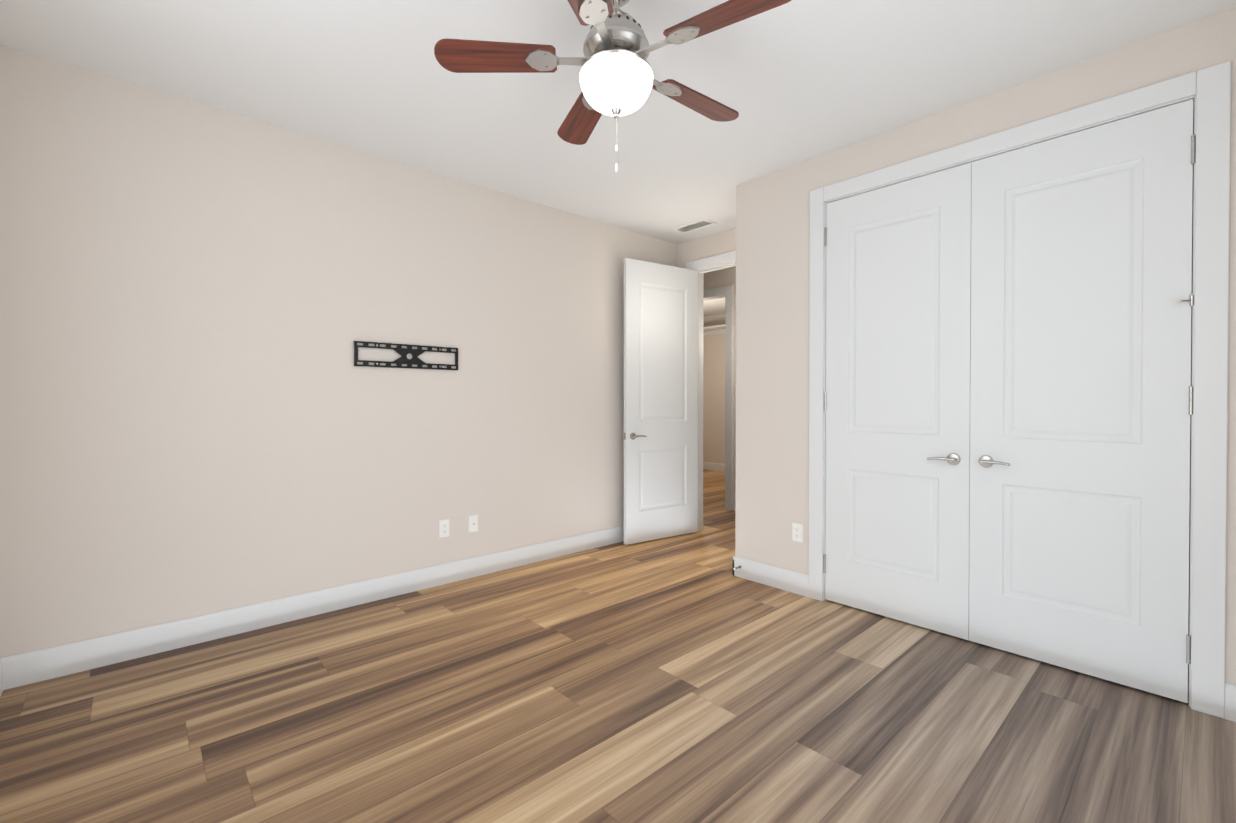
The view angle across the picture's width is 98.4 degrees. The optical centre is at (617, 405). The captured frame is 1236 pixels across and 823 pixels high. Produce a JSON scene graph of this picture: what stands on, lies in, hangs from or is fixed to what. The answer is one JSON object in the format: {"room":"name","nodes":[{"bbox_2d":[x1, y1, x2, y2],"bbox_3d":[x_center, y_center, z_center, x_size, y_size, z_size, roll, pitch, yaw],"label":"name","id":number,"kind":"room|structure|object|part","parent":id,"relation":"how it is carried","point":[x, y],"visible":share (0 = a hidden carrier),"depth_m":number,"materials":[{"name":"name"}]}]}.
{"room":"empty bedroom","nodes":[
{"label":"empty bedroom","id":0,"kind":"room"},
{"bbox_2d":[0,45,676,657],"bbox_3d":[-1.073,-0.172,3.752,4.560,2.740,0.120,0,1,-42],"label":"wall","id":1,"kind":"structure","parent":0,"point":[200,413],"depth_m":2.88,"materials":[{"name":"paint"}]},
{"bbox_2d":[0,657,7,696],"bbox_3d":[-1.269,1.157,0.773,0.014,0.135,3.990,0,1,-42],"label":"baseboard","id":2,"kind":"structure","parent":1,"relation":"attached to","point":[3,661],"depth_m":2.27,"materials":[{"name":"white wood"}]},
{"bbox_2d":[8,525,623,688],"bbox_3d":[-1.028,1.131,3.713,4.320,0.135,0.014,0,1,-42],"label":"baseboard","id":3,"kind":"structure","parent":1,"relation":"attached to","point":[18,670],"depth_m":2.90,"materials":[{"name":"white wood"}]},
{"bbox_2d":[353,341,457,369],"bbox_3d":[-1.337,-0.314,3.416,0.660,0.150,0.021,0,1,-42],"label":"mount","id":4,"kind":"object","parent":1,"relation":"attached to","point":[404,359],"visible":1,"depth_m":3.39,"materials":[{"name":"black metal"}]},
{"bbox_2d":[439,519,448,537],"bbox_3d":[-1.167,0.828,3.589,0.070,0.115,0.008,0,1,-42],"label":"electrical outlet","id":5,"kind":"object","parent":1,"relation":"attached to","point":[443,528],"visible":1,"depth_m":3.58,"materials":[{"name":"white plastic"}]},
{"bbox_2d":[468,515,477,532],"bbox_3d":[-1.008,0.827,3.727,0.070,0.115,0.017,0,1,-42],"label":"electrical outlet","id":6,"kind":"object","parent":1,"relation":"attached to","point":[472,523],"visible":1,"depth_m":3.72,"materials":[{"name":"white plastic"}]},
{"bbox_2d":[0,469,1235,822],"bbox_3d":[0.580,1.240,4.755,8.340,0.100,7.650,0,1,-42],"label":"floor","id":7,"kind":"structure","parent":0,"point":[688,677],"depth_m":2.05,"materials":[{"name":"brown wood"}]},
{"bbox_2d":[0,0,1235,316],"bbox_3d":[0.580,-1.610,4.730,8.340,0.120,7.650,0,1,-42],"label":"ceiling","id":8,"kind":"structure","parent":0,"point":[792,82],"depth_m":2.45,"materials":[{"name":"paint"}]},
{"bbox_2d":[434,0,790,171],"bbox_3d":[0.033,-1.182,1.937,1.194,0.686,1.226,0,1,-42],"label":"ceiling fan","id":9,"kind":"object","parent":8,"relation":"hanging from","point":[617,80],"visible":1,"depth_m":1.85,"materials":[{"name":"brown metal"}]},
{"bbox_3d":[-0.006,-1.128,1.917,0.266,0.118,0.266,0,1,-42],"label":"glass","id":10,"kind":"part","parent":9,"relation":"part of","materials":[{"name":"white glass"}]},
{"bbox_2d":[672,219,716,232],"bbox_3d":[0.655,-1.545,4.603,0.160,0.008,0.360,0,1,-42],"label":"ceiling vent","id":11,"kind":"object","parent":8,"relation":"in","point":[695,225],"visible":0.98,"depth_m":4.59,"materials":[{"name":"white plastic"}]},
{"bbox_2d":[677,227,735,268],"bbox_3d":[1.021,-0.180,4.747,0.120,2.740,1.215,0,1,-42],"label":"wall","id":12,"kind":"structure","parent":0,"point":[718,243],"depth_m":4.88,"materials":[{"name":"paint"}]},
{"bbox_2d":[624,258,697,544],"bbox_3d":[0.382,-0.035,4.770,0.822,2.424,0.199,0,1,-42],"label":"door leaf","id":13,"kind":"structure","parent":12,"relation":"in","point":[660,400],"depth_m":4.71,"materials":[{"name":"white wood"}]},
{"bbox_2d":[686,250,735,530],"bbox_3d":[1.036,-0.078,4.731,0.156,2.535,1.010,0,1,-42],"label":"trim","id":14,"kind":"structure","parent":12,"relation":"attached to","point":[715,262],"depth_m":5.03,"materials":[{"name":"white wood"}]},
{"bbox_2d":[703,314,724,463],"bbox_3d":[2.873,-0.211,8.214,0.120,2.740,5.310,0,1,-42],"label":"wall","id":15,"kind":"structure","parent":0,"point":[713,398],"depth_m":9.41,"materials":[{"name":"paint"}]},
{"bbox_2d":[703,462,724,471],"bbox_3d":[2.778,1.092,8.230,0.014,0.135,5.205,0,1,-42],"label":"baseboard","id":16,"kind":"structure","parent":15,"relation":"attached to","point":[706,465],"depth_m":9.41,"materials":[{"name":"white wood"}]},
{"bbox_2d":[703,266,735,498],"bbox_3d":[0.860,-0.196,6.564,0.120,2.740,5.325,0,1,-42],"label":"wall","id":17,"kind":"structure","parent":0,"point":[719,278],"depth_m":5.99,"materials":[{"name":"paint"}]},
{"bbox_2d":[703,285,732,509],"bbox_3d":[0.966,-0.090,6.435,0.139,2.530,1.080,0,1,-42],"label":"trim","id":18,"kind":"structure","parent":17,"relation":"attached to","point":[726,292],"depth_m":6.01,"materials":[{"name":"white wood"}]},
{"bbox_2d":[732,498,735,510],"bbox_3d":[1.943,1.117,5.279,0.014,0.135,1.950,0,1,-42],"label":"baseboard","id":19,"kind":"structure","parent":17,"relation":"attached to","point":[733,500],"depth_m":5.98,"materials":[{"name":"white wood"}]},
{"bbox_2d":[735,7,1235,685],"bbox_3d":[2.092,-0.165,3.005,0.870,2.740,2.805,0,1,-42],"label":"wall","id":20,"kind":"structure","parent":0,"point":[773,249],"depth_m":3.38,"materials":[{"name":"paint"}]},
{"bbox_2d":[733,556,808,596],"bbox_3d":[1.016,1.133,3.546,0.014,0.135,0.545,0,1,-42],"label":"baseboard","id":21,"kind":"structure","parent":20,"relation":"attached to","point":[780,578],"depth_m":3.53,"materials":[{"name":"white wood"}]},
{"bbox_2d":[792,523,802,542],"bbox_3d":[1.144,0.811,3.407,0.008,0.115,0.070,0,1,-42],"label":"electrical outlet","id":22,"kind":"object","parent":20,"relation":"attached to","point":[797,532],"visible":1,"depth_m":3.40,"materials":[{"name":"white plastic"}]},
{"bbox_2d":[823,162,971,639],"bbox_3d":[1.516,-0.019,2.982,0.096,2.424,0.770,0,1,-42],"label":"closet door","id":23,"kind":"structure","parent":20,"relation":"in","point":[897,391],"depth_m":2.95,"materials":[{"name":"white wood"}]},
{"bbox_2d":[809,61,1230,718],"bbox_3d":[1.817,-0.060,2.734,0.133,2.535,1.720,0,1,-42],"label":"trim","id":24,"kind":"structure","parent":20,"relation":"attached to","point":[1207,91],"depth_m":2.11,"materials":[{"name":"white wood"}]},
{"bbox_2d":[969,99,1195,702],"bbox_3d":[2.034,-0.014,2.410,0.096,2.424,0.770,0,1,-42],"label":"closet door","id":25,"kind":"structure","parent":20,"relation":"in","point":[1081,388],"depth_m":2.37,"materials":[{"name":"white wood"}]},
{"bbox_2d":[1225,683,1235,721],"bbox_3d":[2.520,1.147,1.886,0.014,0.135,0.495,0,1,-42],"label":"baseboard","id":26,"kind":"structure","parent":20,"relation":"attached to","point":[1230,690],"depth_m":2.05,"materials":[{"name":"white wood"}]}
]}

